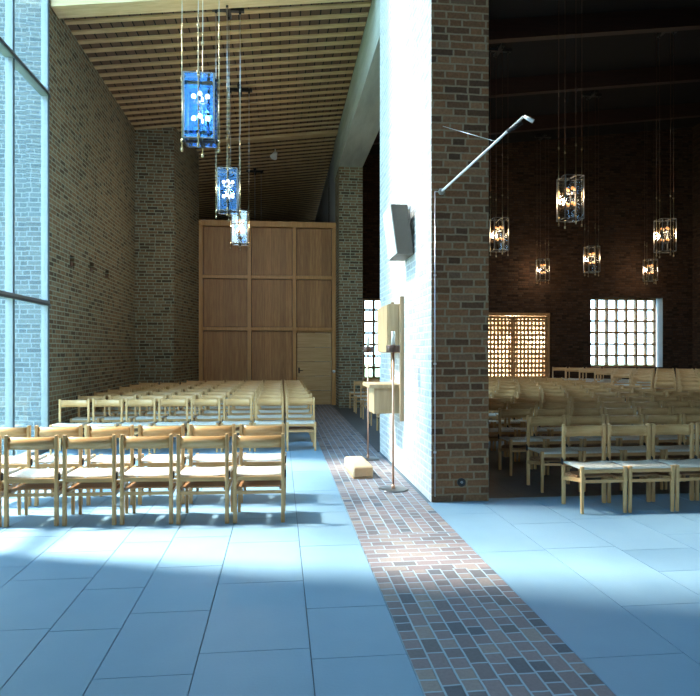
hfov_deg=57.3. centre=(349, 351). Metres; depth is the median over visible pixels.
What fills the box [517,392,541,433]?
wooden chair
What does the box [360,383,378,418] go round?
wooden chair
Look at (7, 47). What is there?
window
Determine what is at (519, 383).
wooden chair
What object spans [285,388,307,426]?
wooden chair
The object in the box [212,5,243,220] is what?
chandelier
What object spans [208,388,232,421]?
wooden chair
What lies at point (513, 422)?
wooden chair
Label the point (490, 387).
wooden chair
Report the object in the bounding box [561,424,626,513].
wooden chair
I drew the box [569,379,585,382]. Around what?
wooden chair
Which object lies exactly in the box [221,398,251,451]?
wooden chair
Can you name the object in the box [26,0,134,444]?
wall
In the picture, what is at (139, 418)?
wooden chair
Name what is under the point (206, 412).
wooden chair
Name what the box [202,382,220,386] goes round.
wooden chair
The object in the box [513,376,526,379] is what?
wooden chair
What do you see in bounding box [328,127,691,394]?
wall
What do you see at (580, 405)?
wooden chair
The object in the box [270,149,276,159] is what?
ceiling spotlight
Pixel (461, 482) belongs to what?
wall socket
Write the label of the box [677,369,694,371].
wooden chair
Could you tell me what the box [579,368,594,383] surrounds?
wooden chair
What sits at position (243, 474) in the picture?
wooden chair
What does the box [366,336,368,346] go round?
candle
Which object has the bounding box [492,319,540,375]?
wall
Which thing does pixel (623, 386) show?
wooden chair
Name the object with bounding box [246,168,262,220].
chandelier
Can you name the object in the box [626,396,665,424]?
wooden chair
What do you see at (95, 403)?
wooden chair
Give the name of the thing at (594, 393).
wooden chair
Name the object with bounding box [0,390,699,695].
floor
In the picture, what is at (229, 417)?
wooden chair
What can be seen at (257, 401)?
wooden chair
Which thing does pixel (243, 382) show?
wooden chair
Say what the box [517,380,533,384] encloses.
wooden chair
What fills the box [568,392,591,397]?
wooden chair
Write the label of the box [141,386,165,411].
wooden chair
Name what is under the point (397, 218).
wall speaker
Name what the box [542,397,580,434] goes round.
wooden chair
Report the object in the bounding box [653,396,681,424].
wooden chair
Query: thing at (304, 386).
wooden chair
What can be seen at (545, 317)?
door
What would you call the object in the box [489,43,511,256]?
chandelier
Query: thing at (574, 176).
chandelier
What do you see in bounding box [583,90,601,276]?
chandelier
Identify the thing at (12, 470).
wooden chair
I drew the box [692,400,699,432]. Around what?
wooden chair
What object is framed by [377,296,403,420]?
upper cabinet
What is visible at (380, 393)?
wall shelf
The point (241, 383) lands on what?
wooden chair
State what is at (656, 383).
wooden chair
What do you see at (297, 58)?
ceiling
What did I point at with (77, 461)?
wooden chair
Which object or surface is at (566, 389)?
wooden chair
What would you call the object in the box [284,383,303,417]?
wooden chair
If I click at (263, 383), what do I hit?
wooden chair
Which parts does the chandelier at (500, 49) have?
rod, stem, rod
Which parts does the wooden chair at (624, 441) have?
backrest, leg, seat, leg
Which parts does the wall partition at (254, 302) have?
panel, panel, panel, rail, rail, rail, panel, panel, panel, panel, panel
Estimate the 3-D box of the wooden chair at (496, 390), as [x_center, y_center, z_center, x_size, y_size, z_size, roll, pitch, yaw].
[3.140,1.130,12.540,0.460,0.800,0.454,0,0,-6]
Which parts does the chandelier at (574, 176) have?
rod, stem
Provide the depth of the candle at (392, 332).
7.10 m
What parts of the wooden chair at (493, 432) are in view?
backrest, seat, leg, leg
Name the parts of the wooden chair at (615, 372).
backrest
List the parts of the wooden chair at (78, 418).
leg, seat, backrest, leg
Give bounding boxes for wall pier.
[380,0,488,501]
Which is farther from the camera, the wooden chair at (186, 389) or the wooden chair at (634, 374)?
the wooden chair at (634, 374)
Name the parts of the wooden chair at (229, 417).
leg, seat, backrest, leg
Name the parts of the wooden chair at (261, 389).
seat, frame, backrest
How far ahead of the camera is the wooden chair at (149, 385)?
14.61 m
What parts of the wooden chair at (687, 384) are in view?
backrest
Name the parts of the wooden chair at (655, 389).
backrest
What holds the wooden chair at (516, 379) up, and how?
on the floor
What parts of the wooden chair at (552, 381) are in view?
backrest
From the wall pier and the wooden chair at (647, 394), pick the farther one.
the wooden chair at (647, 394)
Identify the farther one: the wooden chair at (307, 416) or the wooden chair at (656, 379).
the wooden chair at (656, 379)
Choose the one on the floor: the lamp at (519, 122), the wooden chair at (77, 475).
the wooden chair at (77, 475)
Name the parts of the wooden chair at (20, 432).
backrest, seat, leg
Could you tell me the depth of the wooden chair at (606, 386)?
14.29 m
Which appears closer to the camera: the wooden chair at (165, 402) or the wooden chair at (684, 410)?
the wooden chair at (684, 410)
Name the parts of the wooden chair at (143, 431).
leg, backrest, seat, leg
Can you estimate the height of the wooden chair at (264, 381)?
0.800 m
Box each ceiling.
[51,0,371,221]
[368,0,699,154]
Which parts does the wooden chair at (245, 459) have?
leg, backrest, seat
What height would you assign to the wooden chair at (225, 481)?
0.800 m
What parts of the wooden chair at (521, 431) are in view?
leg, leg, backrest, seat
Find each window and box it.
[0,0,50,455]
[363,298,379,376]
[591,298,655,366]
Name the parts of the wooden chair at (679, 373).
backrest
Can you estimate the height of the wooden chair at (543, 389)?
0.800 m
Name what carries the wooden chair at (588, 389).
on the floor
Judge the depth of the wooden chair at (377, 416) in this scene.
12.44 m
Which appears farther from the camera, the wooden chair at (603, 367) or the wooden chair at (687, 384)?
the wooden chair at (603, 367)
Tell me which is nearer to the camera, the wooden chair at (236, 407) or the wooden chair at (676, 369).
the wooden chair at (236, 407)
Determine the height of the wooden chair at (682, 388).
0.800 m
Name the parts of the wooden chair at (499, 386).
backrest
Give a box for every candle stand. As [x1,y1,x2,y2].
[362,347,379,460]
[378,345,407,492]
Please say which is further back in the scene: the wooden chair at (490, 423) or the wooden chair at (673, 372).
the wooden chair at (673, 372)
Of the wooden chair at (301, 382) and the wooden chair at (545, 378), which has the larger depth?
the wooden chair at (545, 378)
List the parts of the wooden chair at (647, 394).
backrest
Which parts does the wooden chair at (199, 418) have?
leg, seat, backrest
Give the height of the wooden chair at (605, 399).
0.800 m
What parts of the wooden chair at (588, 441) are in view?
leg, leg, backrest, seat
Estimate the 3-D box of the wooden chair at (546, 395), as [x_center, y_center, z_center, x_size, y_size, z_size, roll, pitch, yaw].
[3.742,1.130,11.430,0.460,0.800,0.454,0,0,-6]
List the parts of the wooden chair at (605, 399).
backrest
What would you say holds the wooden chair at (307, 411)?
on the floor
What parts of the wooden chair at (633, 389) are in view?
backrest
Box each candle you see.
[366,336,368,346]
[391,331,394,344]
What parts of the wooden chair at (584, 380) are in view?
backrest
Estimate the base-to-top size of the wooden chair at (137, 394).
0.800 m
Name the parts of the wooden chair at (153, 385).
backrest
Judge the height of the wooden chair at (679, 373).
0.800 m
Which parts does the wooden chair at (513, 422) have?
leg, backrest, seat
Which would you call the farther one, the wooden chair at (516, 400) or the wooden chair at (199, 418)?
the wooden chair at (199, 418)
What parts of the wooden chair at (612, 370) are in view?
backrest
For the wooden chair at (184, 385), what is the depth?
14.71 m
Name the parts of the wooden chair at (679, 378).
backrest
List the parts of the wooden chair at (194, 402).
leg, leg, seat, backrest, leg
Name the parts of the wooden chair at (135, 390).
seat, backrest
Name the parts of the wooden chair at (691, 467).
leg, backrest, seat, leg, leg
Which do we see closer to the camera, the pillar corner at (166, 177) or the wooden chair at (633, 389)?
the wooden chair at (633, 389)
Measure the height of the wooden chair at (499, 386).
0.800 m
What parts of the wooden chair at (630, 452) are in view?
leg, leg, backrest, seat, leg, leg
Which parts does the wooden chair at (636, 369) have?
backrest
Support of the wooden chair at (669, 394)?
on the floor
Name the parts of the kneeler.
board, panel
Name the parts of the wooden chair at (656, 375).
backrest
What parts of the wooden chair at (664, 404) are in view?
backrest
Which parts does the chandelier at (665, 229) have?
rod, rod, stem, rod, rod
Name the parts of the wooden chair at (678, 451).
leg, backrest, leg, seat, leg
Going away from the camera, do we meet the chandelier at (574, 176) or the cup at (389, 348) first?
the cup at (389, 348)
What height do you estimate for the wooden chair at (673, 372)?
0.800 m
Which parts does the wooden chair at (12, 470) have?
leg, seat, leg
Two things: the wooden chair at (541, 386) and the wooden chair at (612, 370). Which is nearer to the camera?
the wooden chair at (541, 386)
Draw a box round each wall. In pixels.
[0,0,26,455]
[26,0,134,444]
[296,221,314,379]
[315,151,334,399]
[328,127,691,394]
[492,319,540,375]
[692,123,699,369]
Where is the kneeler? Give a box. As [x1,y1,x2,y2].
[345,456,372,478]
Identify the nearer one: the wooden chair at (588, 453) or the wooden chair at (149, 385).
the wooden chair at (588, 453)
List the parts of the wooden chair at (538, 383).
backrest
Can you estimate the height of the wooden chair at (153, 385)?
0.800 m
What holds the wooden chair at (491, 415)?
on the floor
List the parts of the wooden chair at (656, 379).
backrest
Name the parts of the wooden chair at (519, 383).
backrest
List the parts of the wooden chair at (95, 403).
leg, leg, seat, backrest, leg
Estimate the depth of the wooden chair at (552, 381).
16.92 m
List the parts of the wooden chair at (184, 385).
backrest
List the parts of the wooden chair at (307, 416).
backrest, seat, leg, leg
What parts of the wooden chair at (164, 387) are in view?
backrest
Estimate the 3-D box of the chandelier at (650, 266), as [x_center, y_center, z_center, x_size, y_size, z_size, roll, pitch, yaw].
[9.954,-5.072,21.208,0.465,5.643,0.465,0,0,34]
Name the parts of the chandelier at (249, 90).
rod, rod, rod, glass panel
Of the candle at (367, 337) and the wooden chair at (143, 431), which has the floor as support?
the wooden chair at (143, 431)
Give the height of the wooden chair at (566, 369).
0.800 m
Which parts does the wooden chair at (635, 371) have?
backrest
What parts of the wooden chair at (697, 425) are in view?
leg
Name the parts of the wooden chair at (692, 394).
backrest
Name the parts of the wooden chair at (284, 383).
leg, backrest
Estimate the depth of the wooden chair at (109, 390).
12.66 m
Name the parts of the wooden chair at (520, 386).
backrest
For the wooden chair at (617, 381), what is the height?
0.800 m
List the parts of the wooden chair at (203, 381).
backrest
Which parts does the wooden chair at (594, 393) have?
backrest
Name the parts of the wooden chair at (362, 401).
leg, leg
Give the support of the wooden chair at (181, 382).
on the floor
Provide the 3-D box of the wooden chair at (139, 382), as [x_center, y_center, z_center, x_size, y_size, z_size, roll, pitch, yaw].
[-4.866,1.130,15.342,0.460,0.800,0.454,0,0,-6]
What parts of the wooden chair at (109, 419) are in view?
leg, seat, backrest, leg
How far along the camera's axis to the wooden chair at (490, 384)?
15.33 m
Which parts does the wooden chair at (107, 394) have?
frame, seat, backrest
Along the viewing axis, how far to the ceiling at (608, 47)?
15.94 m
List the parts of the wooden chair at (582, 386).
backrest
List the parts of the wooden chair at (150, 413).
frame, seat, backrest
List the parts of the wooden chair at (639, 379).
backrest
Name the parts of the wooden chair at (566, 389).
backrest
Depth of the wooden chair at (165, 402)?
10.06 m
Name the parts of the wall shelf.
panel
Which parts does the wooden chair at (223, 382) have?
backrest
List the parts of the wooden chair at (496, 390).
backrest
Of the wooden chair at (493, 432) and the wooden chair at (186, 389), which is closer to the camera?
the wooden chair at (493, 432)
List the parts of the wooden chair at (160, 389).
backrest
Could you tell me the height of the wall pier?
15.000 m
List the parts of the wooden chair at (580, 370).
backrest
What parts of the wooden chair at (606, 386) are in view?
backrest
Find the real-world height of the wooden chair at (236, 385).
0.800 m
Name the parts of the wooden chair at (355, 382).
leg, backrest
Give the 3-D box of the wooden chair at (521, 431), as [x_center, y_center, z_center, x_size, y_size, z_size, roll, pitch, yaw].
[2.541,1.130,9.165,0.471,0.800,0.454,0,0,-7]
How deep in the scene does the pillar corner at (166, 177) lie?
15.97 m
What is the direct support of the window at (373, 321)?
in the wall at (627, 161)
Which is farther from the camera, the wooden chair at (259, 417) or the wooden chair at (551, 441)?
the wooden chair at (259, 417)
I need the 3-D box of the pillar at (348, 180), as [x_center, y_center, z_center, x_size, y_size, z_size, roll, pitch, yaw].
[-0.043,-1.770,18.103,0.650,6.600,1.200,0,0,-6]
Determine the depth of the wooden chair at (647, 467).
6.34 m
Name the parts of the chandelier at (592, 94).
stem, rod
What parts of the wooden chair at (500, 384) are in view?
backrest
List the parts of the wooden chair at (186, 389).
backrest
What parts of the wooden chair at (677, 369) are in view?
backrest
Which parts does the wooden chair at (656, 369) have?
backrest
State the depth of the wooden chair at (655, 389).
13.12 m
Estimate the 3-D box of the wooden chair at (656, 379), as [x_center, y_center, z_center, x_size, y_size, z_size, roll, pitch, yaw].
[7.617,1.010,15.476,0.460,0.800,0.454,0,0,26]
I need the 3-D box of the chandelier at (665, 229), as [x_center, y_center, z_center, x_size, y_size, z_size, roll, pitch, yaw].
[6.939,-4.630,14.098,0.465,5.059,0.465,0,0,34]
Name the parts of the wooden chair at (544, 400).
backrest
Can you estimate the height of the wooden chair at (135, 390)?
0.800 m
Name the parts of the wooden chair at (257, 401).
leg, seat, backrest, leg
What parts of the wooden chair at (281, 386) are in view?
backrest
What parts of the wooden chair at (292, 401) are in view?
leg, leg, backrest, seat, leg, leg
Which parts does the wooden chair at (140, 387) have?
backrest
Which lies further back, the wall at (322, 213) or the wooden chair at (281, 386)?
the wall at (322, 213)
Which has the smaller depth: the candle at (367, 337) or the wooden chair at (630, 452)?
the wooden chair at (630, 452)
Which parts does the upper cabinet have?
door, rail, rail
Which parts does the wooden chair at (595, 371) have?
backrest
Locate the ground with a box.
[365,364,651,376]
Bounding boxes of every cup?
[363,347,372,351]
[386,345,399,351]
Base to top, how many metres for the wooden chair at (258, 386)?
0.800 m
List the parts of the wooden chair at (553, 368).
backrest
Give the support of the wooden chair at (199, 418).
on the floor
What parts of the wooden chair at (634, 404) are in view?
backrest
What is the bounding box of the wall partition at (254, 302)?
[199,220,335,404]
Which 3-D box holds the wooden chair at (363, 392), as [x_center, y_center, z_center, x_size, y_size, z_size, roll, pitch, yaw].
[0.190,1.130,17.530,0.460,0.800,0.454,0,0,-6]
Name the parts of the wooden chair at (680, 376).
backrest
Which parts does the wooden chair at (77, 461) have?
leg, backrest, seat, leg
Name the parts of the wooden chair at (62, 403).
leg, seat, backrest, leg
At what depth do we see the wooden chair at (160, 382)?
15.60 m
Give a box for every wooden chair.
[0,425,46,505]
[0,435,21,526]
[4,435,74,526]
[34,425,95,505]
[49,399,89,454]
[62,434,128,525]
[70,395,105,427]
[84,399,122,454]
[86,425,143,505]
[90,391,119,422]
[102,389,131,421]
[102,395,136,436]
[115,386,141,416]
[116,391,147,422]
[119,398,155,453]
[120,434,181,524]
[129,388,156,421]
[130,384,150,406]
[133,394,165,436]
[136,382,157,399]
[138,424,188,504]
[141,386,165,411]
[145,391,174,421]
[152,384,172,407]
[153,398,187,452]
[156,388,182,421]
[160,382,178,398]
[164,394,195,426]
[166,386,189,421]
[174,391,202,421]
[175,384,194,411]
[176,434,232,524]
[181,382,199,398]
[182,388,207,427]
[187,380,204,394]
[187,398,219,452]
[189,386,212,421]
[189,424,238,503]
[195,394,225,425]
[197,384,216,415]
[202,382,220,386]
[202,391,229,421]
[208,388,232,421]
[213,386,235,415]
[217,383,238,415]
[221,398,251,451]
[223,382,241,398]
[226,394,254,439]
[230,391,256,414]
[233,433,285,523]
[234,388,257,420]
[237,385,259,420]
[239,424,285,502]
[241,383,260,402]
[243,382,261,387]
[254,397,283,451]
[257,394,282,420]
[259,390,282,420]
[260,388,282,420]
[262,385,282,420]
[263,383,281,385]
[264,381,281,383]
[265,380,281,381]
[284,380,300,381]
[284,381,302,414]
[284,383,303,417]
[285,385,305,414]
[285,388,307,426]
[285,390,309,434]
[285,393,312,441]
[286,397,315,450]
[349,378,365,408]
[354,381,371,413]
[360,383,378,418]
[365,378,379,392]
[376,414,379,430]
[489,382,497,412]
[489,385,496,389]
[489,389,501,425]
[489,393,497,423]
[489,397,522,450]
[489,402,516,461]
[489,421,492,450]
[491,392,524,419]
[495,389,525,426]
[498,378,513,401]
[498,385,517,402]
[498,408,545,475]
[499,382,516,400]
[507,402,549,461]
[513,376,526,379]
[514,397,551,449]
[515,378,530,381]
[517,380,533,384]
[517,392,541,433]
[518,382,536,391]
[519,385,538,406]
[519,388,540,419]
[526,415,581,492]
[527,376,541,387]
[531,377,546,379]
[533,407,581,474]
[537,382,555,386]
[539,402,582,455]
[540,385,559,391]
[542,388,563,396]
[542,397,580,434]
[543,392,566,397]
[547,377,564,392]
[551,380,567,396]
[552,367,566,379]
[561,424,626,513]
[563,368,578,380]
[565,388,586,393]
[566,415,622,491]
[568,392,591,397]
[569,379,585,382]
[569,407,618,468]
[570,396,597,425]
[570,401,599,425]
[575,382,592,396]
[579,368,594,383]
[581,385,600,406]
[582,368,597,380]
[587,388,608,393]
[593,370,611,391]
[593,392,616,396]
[596,369,613,383]
[598,396,624,425]
[601,401,630,407]
[602,367,617,379]
[602,385,625,401]
[603,407,643,460]
[605,414,663,489]
[606,423,674,512]
[610,388,637,409]
[612,373,630,384]
[613,371,631,384]
[616,369,633,395]
[618,368,634,381]
[618,392,643,416]
[622,385,641,388]
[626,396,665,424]
[632,376,651,388]
[632,388,661,407]
[632,401,661,424]
[633,373,652,388]
[635,371,652,386]
[636,369,653,387]
[637,406,689,460]
[639,368,654,384]
[642,391,665,418]
[643,414,699,489]
[651,423,699,510]
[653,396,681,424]
[654,381,675,403]
[654,388,675,406]
[655,374,674,388]
[655,377,674,394]
[656,369,673,387]
[656,371,674,387]
[662,400,694,433]
[667,391,689,397]
[671,406,699,444]
[676,369,693,391]
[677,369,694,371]
[677,371,696,391]
[678,374,697,377]
[678,377,699,391]
[679,381,699,401]
[680,386,699,391]
[680,396,699,417]
[681,414,699,477]
[690,391,699,406]
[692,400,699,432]
[694,423,699,500]
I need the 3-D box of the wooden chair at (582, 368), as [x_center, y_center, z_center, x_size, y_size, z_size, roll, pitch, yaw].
[7.345,0.890,19.624,0.460,0.800,0.454,0,0,26]
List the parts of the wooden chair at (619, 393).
backrest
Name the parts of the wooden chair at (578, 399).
backrest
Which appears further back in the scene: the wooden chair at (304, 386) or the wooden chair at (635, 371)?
the wooden chair at (635, 371)
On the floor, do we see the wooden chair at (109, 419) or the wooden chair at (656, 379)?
the wooden chair at (109, 419)
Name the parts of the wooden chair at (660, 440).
backrest, leg, seat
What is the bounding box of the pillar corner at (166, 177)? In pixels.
[135,127,198,409]
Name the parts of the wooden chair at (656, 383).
backrest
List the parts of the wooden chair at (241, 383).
backrest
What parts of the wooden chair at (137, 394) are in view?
seat, backrest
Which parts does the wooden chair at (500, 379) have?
backrest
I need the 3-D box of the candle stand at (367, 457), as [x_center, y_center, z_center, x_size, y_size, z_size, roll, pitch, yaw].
[0.257,0.727,9.152,0.330,1.606,0.330,0,0,-6]
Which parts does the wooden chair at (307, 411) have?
leg, backrest, frame, seat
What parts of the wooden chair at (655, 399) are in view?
backrest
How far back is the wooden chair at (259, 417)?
11.03 m
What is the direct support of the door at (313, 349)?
in the wall partition at (254, 302)
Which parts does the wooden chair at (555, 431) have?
leg, seat, backrest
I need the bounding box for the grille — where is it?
[383,205,396,259]
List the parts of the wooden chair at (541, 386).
backrest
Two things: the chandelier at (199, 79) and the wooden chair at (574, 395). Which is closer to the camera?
the chandelier at (199, 79)
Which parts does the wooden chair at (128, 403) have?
leg, seat, backrest, leg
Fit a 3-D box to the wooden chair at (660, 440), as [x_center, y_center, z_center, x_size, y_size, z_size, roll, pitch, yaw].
[4.073,1.130,8.347,0.471,0.800,0.454,0,0,-7]
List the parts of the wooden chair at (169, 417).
leg, seat, backrest, leg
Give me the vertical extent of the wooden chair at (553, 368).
0.800 m
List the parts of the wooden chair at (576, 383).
backrest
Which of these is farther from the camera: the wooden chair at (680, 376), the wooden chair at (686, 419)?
the wooden chair at (680, 376)
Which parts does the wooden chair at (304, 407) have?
backrest, seat, frame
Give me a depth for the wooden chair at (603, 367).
20.35 m
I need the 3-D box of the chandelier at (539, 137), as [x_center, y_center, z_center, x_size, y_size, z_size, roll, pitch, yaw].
[6.362,-4.716,21.117,0.465,4.932,0.465,0,0,34]
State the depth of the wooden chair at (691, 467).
6.53 m
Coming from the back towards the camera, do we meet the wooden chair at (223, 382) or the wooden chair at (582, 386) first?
the wooden chair at (223, 382)
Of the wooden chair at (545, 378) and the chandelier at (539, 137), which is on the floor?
the wooden chair at (545, 378)
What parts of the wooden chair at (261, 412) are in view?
seat, backrest, frame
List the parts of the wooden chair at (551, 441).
leg, leg, backrest, seat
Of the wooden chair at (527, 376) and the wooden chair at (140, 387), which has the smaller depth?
the wooden chair at (140, 387)
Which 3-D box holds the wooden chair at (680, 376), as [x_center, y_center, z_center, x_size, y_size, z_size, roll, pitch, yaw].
[8.482,0.960,16.053,0.460,0.800,0.454,0,0,26]
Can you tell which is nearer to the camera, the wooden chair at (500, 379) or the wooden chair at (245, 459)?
the wooden chair at (245, 459)
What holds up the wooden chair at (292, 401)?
on the floor
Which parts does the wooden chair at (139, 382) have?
backrest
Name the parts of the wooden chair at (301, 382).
backrest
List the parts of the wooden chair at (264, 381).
backrest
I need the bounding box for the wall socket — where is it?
[457,478,465,486]
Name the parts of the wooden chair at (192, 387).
backrest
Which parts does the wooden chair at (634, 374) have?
backrest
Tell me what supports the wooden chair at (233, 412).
on the floor
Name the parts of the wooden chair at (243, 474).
leg, leg, seat, backrest, leg, leg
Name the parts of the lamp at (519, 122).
wall plate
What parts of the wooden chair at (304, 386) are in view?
backrest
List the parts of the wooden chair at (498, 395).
backrest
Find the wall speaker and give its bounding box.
[383,204,413,260]
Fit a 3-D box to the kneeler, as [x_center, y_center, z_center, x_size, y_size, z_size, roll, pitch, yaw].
[0.105,1.455,8.106,0.250,0.150,0.787,0,0,-8]
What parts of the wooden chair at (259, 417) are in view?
leg, seat, backrest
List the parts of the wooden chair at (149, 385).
backrest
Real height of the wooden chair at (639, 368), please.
0.800 m
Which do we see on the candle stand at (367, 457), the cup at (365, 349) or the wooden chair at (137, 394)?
the cup at (365, 349)
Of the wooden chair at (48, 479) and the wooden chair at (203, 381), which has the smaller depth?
the wooden chair at (48, 479)
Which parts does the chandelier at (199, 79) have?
rod, rod, stem, rod, glass panel, rod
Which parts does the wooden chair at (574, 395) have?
backrest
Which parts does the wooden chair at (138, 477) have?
leg, leg, backrest, seat, leg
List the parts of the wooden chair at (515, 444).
leg, leg, backrest, seat, leg, leg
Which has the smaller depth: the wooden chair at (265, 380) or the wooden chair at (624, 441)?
the wooden chair at (624, 441)
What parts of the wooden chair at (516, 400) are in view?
backrest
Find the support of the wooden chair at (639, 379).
on the platform
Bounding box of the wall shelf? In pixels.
[363,382,398,413]
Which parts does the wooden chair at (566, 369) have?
backrest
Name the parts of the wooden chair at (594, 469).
leg, leg, backrest, seat, leg, leg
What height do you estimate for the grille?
0.543 m
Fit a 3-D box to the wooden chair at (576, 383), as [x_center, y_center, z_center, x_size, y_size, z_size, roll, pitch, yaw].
[5.715,1.130,15.369,0.460,0.800,0.454,0,0,-6]
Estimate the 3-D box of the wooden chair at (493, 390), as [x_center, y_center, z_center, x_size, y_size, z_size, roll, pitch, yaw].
[2.664,1.130,12.495,0.460,0.800,0.454,0,0,-6]
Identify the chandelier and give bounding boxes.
[181,0,219,157]
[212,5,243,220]
[227,84,251,249]
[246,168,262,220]
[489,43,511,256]
[534,133,550,283]
[556,88,584,228]
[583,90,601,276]
[644,218,657,284]
[654,31,677,257]
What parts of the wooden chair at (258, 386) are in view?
backrest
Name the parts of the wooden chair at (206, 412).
frame, seat, backrest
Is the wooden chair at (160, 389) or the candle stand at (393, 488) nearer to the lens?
the candle stand at (393, 488)
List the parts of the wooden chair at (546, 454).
leg, leg, backrest, seat, leg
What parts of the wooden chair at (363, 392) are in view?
leg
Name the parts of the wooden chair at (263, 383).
backrest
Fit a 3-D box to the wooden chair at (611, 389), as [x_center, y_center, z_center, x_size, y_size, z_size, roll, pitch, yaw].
[5.515,1.130,12.804,0.460,0.800,0.454,0,0,-6]
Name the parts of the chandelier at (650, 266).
stem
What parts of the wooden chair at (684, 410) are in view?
backrest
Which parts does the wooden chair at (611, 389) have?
backrest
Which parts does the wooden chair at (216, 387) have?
backrest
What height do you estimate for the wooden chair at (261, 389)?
0.800 m
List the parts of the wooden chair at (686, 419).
leg, backrest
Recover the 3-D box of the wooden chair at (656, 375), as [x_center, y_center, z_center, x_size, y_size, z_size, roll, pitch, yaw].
[8.015,0.960,16.283,0.460,0.800,0.454,0,0,27]
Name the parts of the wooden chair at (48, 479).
leg, leg, backrest, seat, leg, leg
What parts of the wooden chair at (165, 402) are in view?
leg, seat, backrest, leg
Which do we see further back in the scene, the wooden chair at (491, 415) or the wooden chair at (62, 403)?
the wooden chair at (491, 415)
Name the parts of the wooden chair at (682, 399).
backrest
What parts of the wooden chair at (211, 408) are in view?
seat, backrest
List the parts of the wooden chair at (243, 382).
backrest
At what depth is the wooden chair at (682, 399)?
10.73 m
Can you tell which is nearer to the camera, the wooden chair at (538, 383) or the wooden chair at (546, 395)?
the wooden chair at (546, 395)
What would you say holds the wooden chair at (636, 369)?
on the platform
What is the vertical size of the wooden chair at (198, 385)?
0.800 m
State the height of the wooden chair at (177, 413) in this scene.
0.800 m
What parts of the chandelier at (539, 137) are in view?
rod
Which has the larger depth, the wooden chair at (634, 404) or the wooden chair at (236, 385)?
the wooden chair at (236, 385)
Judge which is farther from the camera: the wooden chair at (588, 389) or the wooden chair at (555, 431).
the wooden chair at (588, 389)
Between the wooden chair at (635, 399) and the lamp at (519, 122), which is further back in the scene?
the wooden chair at (635, 399)
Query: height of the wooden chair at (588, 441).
0.800 m
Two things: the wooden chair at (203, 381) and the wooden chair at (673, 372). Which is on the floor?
the wooden chair at (203, 381)
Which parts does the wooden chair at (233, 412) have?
seat, frame, backrest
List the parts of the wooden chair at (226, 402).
leg, seat, backrest, leg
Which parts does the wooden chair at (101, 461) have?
leg, backrest, seat, leg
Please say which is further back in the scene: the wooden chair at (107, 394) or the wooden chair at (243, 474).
the wooden chair at (107, 394)
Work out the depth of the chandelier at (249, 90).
14.07 m
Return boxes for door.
[297,333,330,404]
[489,313,549,380]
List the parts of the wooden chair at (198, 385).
backrest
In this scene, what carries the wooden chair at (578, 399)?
on the floor
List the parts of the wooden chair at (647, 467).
leg, backrest, leg, seat, leg, leg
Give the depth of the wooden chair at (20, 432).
6.35 m
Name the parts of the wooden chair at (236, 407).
seat, backrest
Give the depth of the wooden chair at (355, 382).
16.18 m
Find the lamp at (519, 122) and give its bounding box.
[438,115,534,194]
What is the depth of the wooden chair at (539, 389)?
12.79 m
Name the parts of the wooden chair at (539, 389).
backrest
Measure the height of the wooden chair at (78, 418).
0.800 m
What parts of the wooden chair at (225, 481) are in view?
leg, leg, backrest, seat, leg, leg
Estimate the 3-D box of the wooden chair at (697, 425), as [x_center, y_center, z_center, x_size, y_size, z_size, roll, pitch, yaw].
[3.802,1.130,6.429,0.471,0.800,0.454,0,0,-6]
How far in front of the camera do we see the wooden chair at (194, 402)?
10.11 m
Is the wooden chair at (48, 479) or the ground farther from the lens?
the ground
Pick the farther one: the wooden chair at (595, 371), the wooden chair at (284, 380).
the wooden chair at (595, 371)
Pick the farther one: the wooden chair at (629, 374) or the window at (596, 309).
the window at (596, 309)
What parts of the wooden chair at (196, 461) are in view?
leg, backrest, seat, leg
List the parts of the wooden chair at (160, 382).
backrest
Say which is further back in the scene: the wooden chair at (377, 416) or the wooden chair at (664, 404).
the wooden chair at (377, 416)
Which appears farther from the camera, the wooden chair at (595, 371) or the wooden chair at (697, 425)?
the wooden chair at (595, 371)
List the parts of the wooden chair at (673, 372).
backrest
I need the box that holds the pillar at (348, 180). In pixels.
[335,166,362,407]
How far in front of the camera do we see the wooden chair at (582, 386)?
14.24 m
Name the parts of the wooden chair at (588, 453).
leg, leg, backrest, seat, leg, leg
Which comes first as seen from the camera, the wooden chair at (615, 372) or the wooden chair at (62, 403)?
the wooden chair at (62, 403)
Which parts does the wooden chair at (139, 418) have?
leg, seat, backrest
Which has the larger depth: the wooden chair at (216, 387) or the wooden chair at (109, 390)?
the wooden chair at (216, 387)
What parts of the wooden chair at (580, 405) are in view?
backrest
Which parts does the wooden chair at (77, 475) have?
leg, leg, backrest, seat, leg, leg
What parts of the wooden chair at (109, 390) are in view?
seat, backrest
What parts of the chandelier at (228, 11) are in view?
glass panel, stem, glass panel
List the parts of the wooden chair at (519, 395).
backrest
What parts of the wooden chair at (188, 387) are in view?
backrest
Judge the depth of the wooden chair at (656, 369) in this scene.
18.06 m
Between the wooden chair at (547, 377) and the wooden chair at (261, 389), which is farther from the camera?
the wooden chair at (547, 377)
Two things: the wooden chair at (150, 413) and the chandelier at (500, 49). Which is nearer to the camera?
the wooden chair at (150, 413)
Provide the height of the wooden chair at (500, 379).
0.800 m
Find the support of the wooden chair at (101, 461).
on the floor
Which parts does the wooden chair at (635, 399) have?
backrest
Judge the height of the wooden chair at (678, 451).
0.800 m
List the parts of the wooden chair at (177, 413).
frame, seat, backrest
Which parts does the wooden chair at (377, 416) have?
leg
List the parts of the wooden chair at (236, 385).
backrest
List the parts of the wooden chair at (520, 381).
backrest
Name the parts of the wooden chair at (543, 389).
backrest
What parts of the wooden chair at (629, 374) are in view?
backrest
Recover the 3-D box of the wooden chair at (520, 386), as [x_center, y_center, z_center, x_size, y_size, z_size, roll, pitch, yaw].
[3.956,1.130,13.872,0.460,0.800,0.454,0,0,-6]
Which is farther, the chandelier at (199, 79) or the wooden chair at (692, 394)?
the wooden chair at (692, 394)

